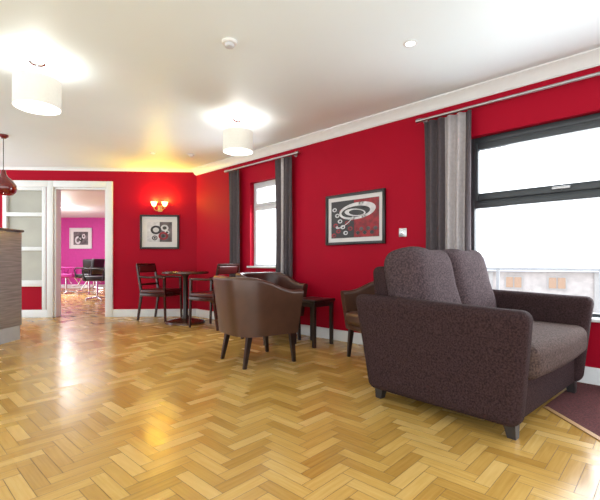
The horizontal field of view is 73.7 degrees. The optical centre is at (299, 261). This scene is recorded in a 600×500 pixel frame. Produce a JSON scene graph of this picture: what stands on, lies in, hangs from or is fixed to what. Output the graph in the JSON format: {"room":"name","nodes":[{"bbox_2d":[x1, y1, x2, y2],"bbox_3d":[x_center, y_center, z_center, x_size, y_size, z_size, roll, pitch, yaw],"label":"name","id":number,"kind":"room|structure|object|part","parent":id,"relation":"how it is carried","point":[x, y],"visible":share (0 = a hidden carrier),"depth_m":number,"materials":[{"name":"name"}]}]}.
{"room":"lounge","nodes":[
{"label":"lounge","id":0,"kind":"room"},
{"bbox_2d":[61,218,104,283],"bbox_3d":[-6.350,-0.310,13.600,7.300,2.380,0.150,0,0,0],"label":"wall","id":1,"kind":"structure","parent":0,"point":[69,257],"depth_m":13.52,"materials":[{"name":"paint"}]},
{"bbox_2d":[69,228,91,248],"bbox_3d":[-7.400,-0.800,13.499,0.750,0.700,0.030,0,0,0],"label":"framed picture","id":2,"kind":"object","parent":1,"relation":"attached to","point":[79,238],"visible":1,"depth_m":13.50,"materials":[{"name":"paper"}]},
{"bbox_2d":[74,232,87,244],"bbox_3d":[-7.400,-0.800,13.502,0.490,0.440,0.003,0,0,0],"label":"print","id":3,"kind":"object","parent":2,"relation":"attached to","point":[80,238],"depth_m":13.50,"materials":[{"name":"grey paper"}]},
{"bbox_2d":[61,284,104,287],"bbox_3d":[-6.050,0.820,13.510,6.200,0.120,0.020,0,0,0],"label":"baseboard","id":4,"kind":"structure","parent":1,"relation":"attached to","point":[62,285],"depth_m":13.50,"materials":[{"name":"white paint"}]},
{"bbox_2d":[0,170,196,309],"bbox_3d":[-3.506,-0.310,6.468,3.850,2.380,0.150,0,0,-3],"label":"wall","id":5,"kind":"structure","parent":0,"point":[133,192],"depth_m":6.45,"materials":[{"name":"paint"}]},
{"bbox_2d":[2,187,45,310],"bbox_3d":[-4.367,-0.155,6.372,0.660,2.070,0.090,0,0,-3],"label":"window","id":6,"kind":"structure","parent":5,"relation":"in","point":[25,210],"depth_m":6.37,"materials":[{"name":"white paint"}]},
{"bbox_3d":[-4.368,-0.482,6.382,0.540,0.485,0.010,0,0,-3],"label":"pane","id":7,"kind":"part","parent":6,"relation":"part of","materials":[{"name":"clear glass"}]},
{"bbox_3d":[-4.368,-0.963,6.382,0.540,0.355,0.010,0,0,-3],"label":"pane","id":8,"kind":"part","parent":6,"relation":"part of","materials":[{"name":"clear glass"}]},
{"bbox_3d":[-4.368,0.575,6.382,0.540,0.370,0.020,0,0,-3],"label":"panel","id":9,"kind":"part","parent":6,"relation":"part of","materials":[{"name":"paint"}]},
{"bbox_3d":[-4.368,0.055,6.382,0.540,0.470,0.010,0,0,-3],"label":"pane","id":10,"kind":"part","parent":6,"relation":"part of","materials":[{"name":"clear glass"}]},
{"bbox_2d":[13,180,47,186],"bbox_3d":[-4.384,-1.240,6.324,0.780,0.100,0.031,0,0,-3],"label":"trim","id":11,"kind":"structure","parent":5,"relation":"attached to","point":[19,183],"depth_m":6.32,"materials":[{"name":"white paint"}]},
{"bbox_2d":[47,181,112,317],"bbox_3d":[-3.510,-0.205,6.452,1.020,2.170,0.180,0,0,-3],"label":"door frame","id":12,"kind":"structure","parent":5,"relation":"in","point":[54,188],"depth_m":6.39,"materials":[{"name":"white paint"}]},
{"bbox_2d":[0,167,192,171],"bbox_3d":[-3.501,-1.478,6.378,3.650,0.043,0.033,0,0,-3],"label":"trim","id":13,"kind":"structure","parent":5,"relation":"attached to","point":[1,168],"depth_m":6.39,"materials":[{"name":"white paint"}]},
{"bbox_2d":[22,309,195,317],"bbox_3d":[-3.501,0.820,6.383,3.650,0.119,0.022,0,0,-3],"label":"baseboard","id":14,"kind":"structure","parent":5,"relation":"attached to","point":[116,312],"depth_m":6.42,"materials":[{"name":"white paint"}]},
{"bbox_2d":[140,215,178,248],"bbox_3d":[-2.263,-0.485,6.449,0.620,0.550,0.031,0,0,-3],"label":"framed picture","id":15,"kind":"object","parent":5,"relation":"attached to","point":[156,231],"visible":1,"depth_m":6.45,"materials":[{"name":"black paint"}]},
{"bbox_2d":[147,222,171,241],"bbox_3d":[-2.263,-0.485,6.451,0.390,0.320,0.004,0,0,-3],"label":"print","id":16,"kind":"object","parent":15,"relation":"attached to","point":[156,231],"depth_m":6.45},
{"bbox_2d":[151,201,167,211],"bbox_3d":[-2.256,-0.887,6.416,0.270,0.155,0.100,0,0,-3],"label":"wall lamp","id":17,"kind":"object","parent":5,"relation":"attached to","point":[164,203],"visible":1,"depth_m":6.39,"materials":[{"name":"white glass"}]},
{"bbox_2d":[0,288,599,499],"bbox_3d":[-2.801,0.881,5.700,14.398,0.001,15.800,0,0,0],"label":"floor","id":18,"kind":"structure","parent":0,"point":[94,406],"depth_m":2.11,"materials":[{"name":"brown wood"}]},
{"bbox_2d":[0,228,23,343],"bbox_3d":[-3.870,0.258,3.480,1.400,1.245,2.240,0,0,0],"label":"counter","id":19,"kind":"object","parent":18,"relation":"on","point":[10,239],"depth_m":4.40,"materials":[{"name":"grey laminate"}]},
{"bbox_2d":[0,228,23,231],"bbox_3d":[-3.870,-0.352,3.480,1.400,0.025,2.240,0,0,0],"label":"countertop","id":20,"kind":"structure","parent":19,"relation":"on","point":[6,229],"depth_m":4.39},
{"bbox_2d":[61,266,73,289],"bbox_3d":[-7.513,0.395,12.507,0.736,0.969,0.588,0,0,-20],"label":"salon chair","id":21,"kind":"object","parent":18,"relation":"on","point":[61,266],"visible":0.27,"depth_m":12.59,"materials":[{"name":"plastic"}]},
{"bbox_2d":[61,267,81,293],"bbox_3d":[-6.513,0.395,11.207,0.736,0.969,0.588,0,0,-20],"label":"salon chair","id":22,"kind":"object","parent":18,"relation":"on","point":[63,275],"visible":0.52,"depth_m":11.07,"materials":[{"name":"leather"}]},
{"bbox_3d":[-6.550,0.380,11.200,0.480,0.110,0.500,0,0,-20],"label":"seat","id":23,"kind":"part","parent":22,"relation":"part of","materials":[{"name":"leather"}]},
{"bbox_2d":[72,259,104,294],"bbox_3d":[-5.786,0.395,10.912,0.736,0.969,0.588,0,0,10],"label":"salon chair","id":24,"kind":"object","parent":18,"relation":"on","point":[95,263],"visible":0.73,"depth_m":10.77,"materials":[{"name":"black leather"}]},
{"bbox_3d":[-5.798,0.278,10.634,0.475,0.272,0.036,0,0,10],"label":"armrest","id":25,"kind":"part","parent":24,"relation":"part of","materials":[{"name":"black leather"}]},
{"bbox_3d":[-5.750,0.380,10.900,0.480,0.110,0.500,0,0,10],"label":"seat","id":26,"kind":"part","parent":24,"relation":"part of","materials":[{"name":"black leather"}]},
{"bbox_3d":[-5.494,0.120,10.855,0.141,0.418,0.460,0,0,10],"label":"backrest","id":27,"kind":"part","parent":24,"relation":"part of","materials":[{"name":"black leather"}]},
{"bbox_2d":[77,266,104,300],"bbox_3d":[-4.758,0.395,9.299,0.736,0.969,0.588,0,0,-10],"label":"salon chair","id":28,"kind":"object","parent":18,"relation":"on","point":[85,278],"visible":0.71,"depth_m":9.08,"materials":[{"name":"black leather"}]},
{"bbox_3d":[-4.674,0.278,9.034,0.475,0.272,0.036,0,0,-10],"label":"armrest","id":29,"kind":"part","parent":28,"relation":"part of","materials":[{"name":"black plastic"}]},
{"bbox_3d":[-4.720,0.380,9.300,0.480,0.110,0.500,0,0,-10],"label":"seat","id":30,"kind":"part","parent":28,"relation":"part of","materials":[{"name":"black leather"}]},
{"bbox_2d":[82,259,103,289],"bbox_3d":[-6.601,0.395,12.838,0.588,0.969,0.736,0,0,-10],"label":"salon chair","id":31,"kind":"object","parent":18,"relation":"on","point":[86,262],"visible":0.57,"depth_m":12.49,"materials":[{"name":"black leather"}]},
{"bbox_3d":[-6.555,0.120,12.544,0.460,0.418,0.141,0,0,-10],"label":"backrest","id":32,"kind":"part","parent":31,"relation":"part of","materials":[{"name":"black leather"}]},
{"bbox_2d":[136,263,182,321],"bbox_3d":[-2.151,0.450,6.130,0.530,0.860,0.452,0,0,18],"label":"dining chair","id":33,"kind":"object","parent":18,"relation":"on","point":[164,292],"visible":1,"depth_m":6.01,"materials":[{"name":"brown wood"}]},
{"bbox_3d":[-2.403,0.670,6.002,0.099,0.420,0.034,0,0,18],"label":"leg","id":34,"kind":"part","parent":33,"relation":"part of","materials":[{"name":"brown wood"}]},
{"bbox_3d":[-2.349,0.245,6.194,0.115,0.450,0.434,0,0,18],"label":"backrest","id":35,"kind":"part","parent":33,"relation":"part of","materials":[{"name":"brown wood"}]},
{"bbox_3d":[-2.195,0.228,5.929,0.468,0.047,0.042,0,0,18],"label":"armrest","id":36,"kind":"part","parent":33,"relation":"part of","materials":[{"name":"brown wood"}]},
{"bbox_3d":[-2.279,0.670,6.382,0.099,0.420,0.034,0,0,18],"label":"leg","id":37,"kind":"part","parent":33,"relation":"part of","materials":[{"name":"brown wood"}]},
{"bbox_3d":[-2.120,0.490,6.120,0.440,0.045,0.450,0,0,18],"label":"seat frame","id":38,"kind":"part","parent":33,"relation":"part of","materials":[{"name":"brown wood"}]},
{"bbox_3d":[-2.120,0.440,6.120,0.430,0.060,0.440,0,0,18],"label":"seat","id":39,"kind":"part","parent":33,"relation":"part of","materials":[{"name":"brown leather"}]},
{"bbox_3d":[-1.984,0.562,5.865,0.048,0.635,0.032,0,0,18],"label":"leg","id":40,"kind":"part","parent":33,"relation":"part of","materials":[{"name":"brown wood"}]},
{"bbox_3d":[-2.068,0.228,6.319,0.468,0.047,0.042,0,0,18],"label":"armrest","id":41,"kind":"part","parent":33,"relation":"part of","materials":[{"name":"brown wood"}]},
{"bbox_3d":[-1.860,0.562,6.246,0.048,0.635,0.032,0,0,18],"label":"leg","id":42,"kind":"part","parent":33,"relation":"part of","materials":[{"name":"brown wood"}]},
{"bbox_2d":[161,271,208,325],"bbox_3d":[-1.660,0.507,5.800,0.660,0.745,0.660,0,0,0],"label":"bistro table","id":43,"kind":"object","parent":18,"relation":"on","point":[184,320],"visible":0.98,"depth_m":5.70,"materials":[{"name":"brown wood"}]},
{"bbox_2d":[189,263,239,330],"bbox_3d":[-1.161,0.450,5.423,0.530,0.860,0.452,0,0,30],"label":"dining chair","id":44,"kind":"object","parent":18,"relation":"on","point":[226,268],"visible":0.73,"depth_m":5.29,"materials":[{"name":"brown wood"}]},
{"bbox_3d":[-1.470,0.562,5.371,0.048,0.635,0.032,0,0,30],"label":"leg","id":45,"kind":"part","parent":44,"relation":"part of","materials":[{"name":"brown wood"}]},
{"bbox_3d":[-1.282,0.228,5.256,0.468,0.047,0.042,0,0,30],"label":"armrest","id":46,"kind":"part","parent":44,"relation":"part of","materials":[{"name":"brown wood"}]},
{"bbox_3d":[-1.190,0.440,5.440,0.430,0.060,0.440,0,0,30],"label":"seat","id":47,"kind":"part","parent":44,"relation":"part of","materials":[{"name":"red leather"}]},
{"bbox_3d":[-1.190,0.490,5.440,0.440,0.045,0.450,0,0,30],"label":"seat frame","id":48,"kind":"part","parent":44,"relation":"part of","materials":[{"name":"brown wood"}]},
{"bbox_3d":[-1.270,0.562,5.717,0.048,0.635,0.032,0,0,30],"label":"leg","id":49,"kind":"part","parent":44,"relation":"part of","materials":[{"name":"brown wood"}]},
{"bbox_3d":[-1.089,0.670,5.151,0.099,0.420,0.034,0,0,30],"label":"leg","id":50,"kind":"part","parent":44,"relation":"part of","materials":[{"name":"brown wood"}]},
{"bbox_3d":[-0.982,0.245,5.320,0.115,0.450,0.434,0,0,30],"label":"backrest","id":51,"kind":"part","parent":44,"relation":"part of","materials":[{"name":"brown wood"}]},
{"bbox_2d":[213,275,303,369],"bbox_3d":[-0.412,0.501,3.581,0.661,0.758,0.657,0,0,-35],"label":"armchair","id":52,"kind":"object","parent":18,"relation":"on","point":[248,308],"visible":1,"depth_m":3.31,"materials":[{"name":"brown leather"}]},
{"bbox_3d":[-0.673,0.736,3.651,0.093,0.288,0.055,0,0,-35],"label":"leg","id":53,"kind":"part","parent":52,"relation":"part of","materials":[{"name":"brown wood"}]},
{"bbox_3d":[-0.436,0.736,3.312,0.093,0.288,0.055,0,0,-35],"label":"leg","id":54,"kind":"part","parent":52,"relation":"part of","materials":[{"name":"brown wood"}]},
{"bbox_3d":[-0.336,0.736,3.916,0.064,0.288,0.044,0,0,-35],"label":"leg","id":55,"kind":"part","parent":52,"relation":"part of","materials":[{"name":"brown wood"}]},
{"bbox_3d":[-0.072,0.736,3.538,0.064,0.288,0.044,0,0,-35],"label":"leg","id":56,"kind":"part","parent":52,"relation":"part of","materials":[{"name":"brown wood"}]},
{"bbox_2d":[236,272,307,344],"bbox_3d":[-0.361,0.501,4.575,0.657,0.758,0.661,0,0,-40],"label":"armchair","id":57,"kind":"object","parent":18,"relation":"on","point":[280,279],"visible":0.3,"depth_m":4.73,"materials":[{"name":"brown leather"}]},
{"bbox_3d":[-0.021,0.736,4.529,0.044,0.288,0.064,0,0,-40],"label":"leg","id":58,"kind":"part","parent":57,"relation":"part of","materials":[{"name":"brown wood"}]},
{"bbox_2d":[275,156,292,278],"bbox_3d":[-0.207,-0.220,4.997,0.314,2.160,0.075,0,0,44],"label":"curtain","id":59,"kind":"object","parent":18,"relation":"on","point":[283,166],"visible":0.67,"depth_m":4.99,"materials":[{"name":"grey fabric"}]},
{"bbox_2d":[295,296,334,347],"bbox_3d":[0.140,0.635,4.300,0.340,0.490,0.340,0,0,44],"label":"side table","id":60,"kind":"object","parent":18,"relation":"on","point":[312,302],"visible":0.77,"depth_m":4.24,"materials":[{"name":"brown wood"}]},
{"bbox_3d":[0.135,0.650,4.498,0.036,0.460,0.036,0,0,44],"label":"leg","id":61,"kind":"part","parent":60,"relation":"part of","materials":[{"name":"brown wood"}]},
{"bbox_3d":[0.145,0.650,4.102,0.036,0.460,0.036,0,0,44],"label":"leg","id":62,"kind":"part","parent":60,"relation":"part of","materials":[{"name":"brown wood"}]},
{"bbox_3d":[0.338,0.650,4.305,0.036,0.460,0.036,0,0,44],"label":"leg","id":63,"kind":"part","parent":60,"relation":"part of","materials":[{"name":"brown wood"}]},
{"bbox_2d":[340,281,374,356],"bbox_3d":[0.779,0.517,3.612,0.633,0.726,0.630,0,0,-22],"label":"armchair","id":64,"kind":"object","parent":18,"relation":"on","point":[348,297],"visible":0.21,"depth_m":3.73,"materials":[{"name":"brown leather"}]},
{"bbox_3d":[0.471,0.742,3.725,0.062,0.276,0.042,0,0,-22],"label":"leg","id":65,"kind":"part","parent":64,"relation":"part of","materials":[{"name":"brown wood"}]},
{"bbox_2d":[345,311,359,326],"bbox_3d":[0.712,0.503,3.584,0.488,0.129,0.432,0,0,-22],"label":"seat cushion","id":66,"kind":"object","parent":64,"relation":"on","point":[352,319],"depth_m":3.58,"materials":[{"name":"brown leather"}]},
{"bbox_3d":[0.733,0.595,3.593,0.460,0.055,0.460,0,0,-22],"label":"seat frame","id":67,"kind":"part","parent":64,"relation":"part of","materials":[{"name":"brown leather"}]},
{"bbox_2d":[356,246,593,439],"bbox_3d":[1.179,0.389,2.652,1.306,0.982,1.054,0,0,-42],"label":"sofa","id":68,"kind":"object","parent":18,"relation":"on","point":[435,330],"visible":1,"depth_m":2.29,"materials":[{"name":"fabric"}]},
{"bbox_3d":[0.917,0.400,2.940,1.020,0.740,0.204,0,0,-42],"label":"backrest","id":69,"kind":"part","parent":68,"relation":"part of","materials":[{"name":"brown fabric"}]},
{"bbox_2d":[384,246,461,303],"bbox_3d":[0.825,0.181,2.655,0.586,0.566,0.367,0,0,-42],"label":"cushion","id":70,"kind":"object","parent":68,"relation":"on","point":[413,272],"depth_m":2.50,"materials":[{"name":"fabric"}]},
{"bbox_3d":[0.751,0.509,2.275,0.167,0.602,1.038,0,0,-42],"label":"armrest","id":71,"kind":"part","parent":68,"relation":"part of","materials":[{"name":"brown fabric"}]},
{"bbox_2d":[442,249,496,307],"bbox_3d":[1.210,0.183,3.004,0.586,0.562,0.373,0,0,-42],"label":"cushion","id":72,"kind":"object","parent":68,"relation":"on","point":[470,272],"depth_m":2.86,"materials":[{"name":"fabric"}]},
{"bbox_3d":[1.595,0.509,3.040,0.167,0.602,1.038,0,0,-42],"label":"armrest","id":73,"kind":"part","parent":68,"relation":"part of","materials":[{"name":"brown fabric"}]},
{"bbox_3d":[1.183,0.690,2.647,1.060,0.240,0.840,0,0,-42],"label":"frame","id":74,"kind":"part","parent":68,"relation":"part of","materials":[{"name":"brown fabric"}]},
{"bbox_2d":[528,321,586,379],"bbox_3d":[1.275,0.495,2.546,0.990,0.201,0.768,0,0,-42],"label":"seat cushion","id":75,"kind":"object","parent":68,"relation":"on","point":[554,344],"depth_m":2.20,"materials":[{"name":"fabric"}]},
{"bbox_2d":[543,406,599,440],"bbox_3d":[1.485,0.877,0.320,0.030,0.006,4.200,0,0,0],"label":"trim","id":76,"kind":"structure","parent":18,"relation":"on","point":[556,413],"depth_m":2.16,"materials":[{"name":"brown wood"}]},
{"bbox_2d":[545,382,599,436],"bbox_3d":[2.835,0.878,0.564,2.730,0.003,4.728,0,0,0],"label":"carpet","id":77,"kind":"structure","parent":18,"relation":"on","point":[582,407],"depth_m":2.44,"materials":[{"name":"carpet"}]},
{"bbox_2d":[0,0,599,217],"bbox_3d":[-2.801,-1.560,5.700,14.398,0.120,15.800,0,0,0],"label":"ceiling","id":78,"kind":"structure","parent":0,"point":[137,78],"depth_m":3.02,"materials":[{"name":"paint"}]},
{"bbox_2d":[0,134,16,195],"bbox_3d":[-3.500,-1.150,4.720,0.270,0.700,0.270,0,0,0],"label":"pendant lamp","id":79,"kind":"object","parent":78,"relation":"hanging from","point":[8,187],"visible":1,"depth_m":4.69,"materials":[{"name":"red glass"}]},
{"bbox_3d":[-3.500,-1.270,4.720,0.007,0.380,0.007,0,0,23],"label":"cord","id":80,"kind":"part","parent":79,"relation":"part of","materials":[{"name":"white paint"}]},
{"bbox_3d":[-3.500,-0.945,4.720,0.270,0.290,0.270,0,0,0],"label":"lamp shade","id":81,"kind":"part","parent":79,"relation":"part of","materials":[{"name":"red glass"}]},
{"bbox_2d":[12,58,60,115],"bbox_3d":[-1.970,-1.327,3.000,0.310,0.345,0.310,0,0,0],"label":"pendant lamp","id":82,"kind":"object","parent":78,"relation":"hanging from","point":[32,92],"visible":1,"depth_m":2.92,"materials":[{"name":"white fabric"}]},
{"bbox_2d":[222,37,236,48],"bbox_3d":[-0.480,-1.478,2.720,0.100,0.043,0.100,0,0,0],"label":"smoke detector","id":83,"kind":"object","parent":78,"relation":"attached to","point":[229,43],"visible":1,"depth_m":2.69,"materials":[{"name":"white plastic"}]},
{"bbox_2d":[223,117,252,155],"bbox_3d":[-0.650,-1.327,4.200,0.310,0.345,0.310,0,0,0],"label":"pendant lamp","id":84,"kind":"object","parent":78,"relation":"hanging from","point":[238,141],"visible":1,"depth_m":4.08,"materials":[{"name":"white fabric"}]},
{"bbox_2d":[403,39,416,46],"bbox_3d":[0.755,-1.496,2.740,0.094,0.008,0.094,0,0,0],"label":"recessed light","id":85,"kind":"object","parent":78,"relation":"in","point":[409,43],"visible":1,"depth_m":2.74,"materials":[{"name":"white paint"}]},
{"bbox_2d":[197,66,599,367],"bbox_3d":[1.373,-0.310,3.760,8.200,2.380,0.240,0,0,44],"label":"wall","id":86,"kind":"structure","parent":0,"point":[390,156],"depth_m":4.35,"materials":[{"name":"paint"}]},
{"bbox_2d":[247,179,275,267],"bbox_3d":[-0.410,-0.510,5.354,0.760,1.180,0.170,0,0,44],"label":"window","id":87,"kind":"structure","parent":86,"relation":"in","point":[258,206],"depth_m":5.55,"materials":[{"name":"metal"}]},
{"bbox_3d":[-0.427,0.068,5.336,0.760,0.025,0.120,0,0,44],"label":"sill","id":88,"kind":"part","parent":87,"relation":"part of","materials":[{"name":"white paint"}]},
{"bbox_3d":[-0.386,-0.910,5.379,0.600,0.280,0.050,0,0,44],"label":"sash","id":89,"kind":"part","parent":87,"relation":"part of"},
{"bbox_2d":[224,151,299,172],"bbox_3d":[-0.535,-1.320,5.346,1.490,0.044,0.092,0,0,44],"label":"curtain rod","id":90,"kind":"object","parent":86,"relation":"attached to","point":[296,153],"visible":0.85,"depth_m":5.21,"materials":[{"name":"metal"}]},
{"bbox_2d":[229,169,239,276],"bbox_3d":[-0.938,-0.220,5.694,0.254,2.160,0.072,0,0,44],"label":"curtain","id":91,"kind":"object","parent":90,"relation":"hanging from","point":[234,257],"visible":0.66,"depth_m":5.67,"materials":[{"name":"grey fabric"}]},
{"bbox_2d":[325,188,385,244],"bbox_3d":[0.583,-0.470,4.323,0.780,0.560,0.030,0,0,44],"label":"framed picture","id":92,"kind":"object","parent":86,"relation":"attached to","point":[355,217],"visible":1,"depth_m":4.30,"materials":[{"name":"black paint"}]},
{"bbox_2d":[331,196,378,238],"bbox_3d":[0.584,-0.470,4.324,0.630,0.410,0.006,0,0,44],"label":"print","id":93,"kind":"object","parent":92,"relation":"attached to","point":[357,217],"depth_m":4.31},
{"bbox_2d":[191,47,599,175],"bbox_3d":[1.214,-1.452,3.688,8.130,0.096,0.086,0,0,44],"label":"trim","id":94,"kind":"structure","parent":86,"relation":"attached to","point":[588,59],"depth_m":3.65,"materials":[{"name":"white paint"}]},
{"bbox_2d":[196,309,599,385],"bbox_3d":[1.247,0.820,3.701,8.100,0.119,0.020,0,0,44],"label":"baseboard","id":95,"kind":"structure","parent":86,"relation":"attached to","point":[591,374],"depth_m":4.43,"materials":[{"name":"white paint"}]},
{"bbox_2d":[399,228,406,236],"bbox_3d":[1.009,-0.290,3.930,0.085,0.085,0.014,0,0,44],"label":"light switch","id":96,"kind":"object","parent":86,"relation":"attached to","point":[402,231],"visible":1,"depth_m":3.92,"materials":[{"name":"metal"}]},
{"bbox_2d":[416,72,599,122],"bbox_3d":[2.228,-1.320,2.716,3.080,0.044,0.092,0,0,44],"label":"curtain rod","id":97,"kind":"object","parent":86,"relation":"attached to","point":[426,119],"visible":0.88,"depth_m":3.18,"materials":[{"name":"metal"}]},
{"bbox_2d":[424,110,471,250],"bbox_3d":[1.307,-0.218,3.557,0.434,2.156,0.066,0,0,44],"label":"curtain","id":98,"kind":"object","parent":97,"relation":"hanging from","point":[447,139],"visible":0.52,"depth_m":3.53,"materials":[{"name":"grey fabric"}]},
{"bbox_2d":[471,113,599,322],"bbox_3d":[2.364,-0.330,2.713,2.480,1.520,0.170,0,0,44],"label":"window","id":99,"kind":"structure","parent":86,"relation":"in","point":[587,189],"depth_m":3.23,"materials":[{"name":"metal"}]},
{"bbox_3d":[2.024,-0.789,3.085,1.315,0.502,0.050,0,0,44],"label":"sash","id":100,"kind":"part","parent":99,"relation":"part of","materials":[{"name":"grey metal"}]},
{"bbox_3d":[1.994,-0.568,3.053,0.120,0.022,0.039,0,0,44],"label":"handle","id":101,"kind":"part","parent":99,"relation":"part of","materials":[{"name":"metal"}]},
{"bbox_3d":[2.347,0.417,2.695,2.480,0.025,0.120,0,0,44],"label":"sill","id":102,"kind":"part","parent":99,"relation":"part of","materials":[{"name":"white paint"}]},
{"label":"outside","id":103,"kind":"structure","parent":0,"visible":0},
{"bbox_3d":[38.000,4.180,44.000,90.000,0.100,60.000,0,0,0],"label":"ground","id":104,"kind":"structure","parent":103,"visible":0},
{"bbox_2d":[483,257,599,312],"bbox_3d":[19.000,1.880,29.000,30.600,4.500,7.800,0,0,28],"label":"building","id":105,"kind":"structure","parent":104,"relation":"on","point":[578,283],"depth_m":26.85,"materials":[{"name":"brick"}]},
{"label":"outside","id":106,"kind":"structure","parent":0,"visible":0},
{"bbox_2d":[487,268,599,312],"bbox_3d":[3.411,0.634,3.726,5.400,1.132,1.400,0,0,44],"label":"balcony railing","id":107,"kind":"object","parent":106,"point":[496,269],"visible":0.15,"depth_m":4.40,"materials":[{"name":"white metal"}]},
{"bbox_3d":[2.346,0.580,4.739,0.030,1.000,0.030,0,0,44],"label":"post","id":108,"kind":"part","parent":107,"relation":"part of","materials":[{"name":"white metal"}]},
{"bbox_3d":[3.411,0.080,3.726,5.000,0.025,0.025,0,0,44],"label":"rail","id":109,"kind":"part","parent":107,"relation":"part of","materials":[{"name":"white metal"}]},
{"bbox_3d":[3.056,0.580,4.064,0.030,1.000,0.030,0,0,44],"label":"post","id":110,"kind":"part","parent":107,"relation":"part of","materials":[{"name":"white metal"}]}
]}

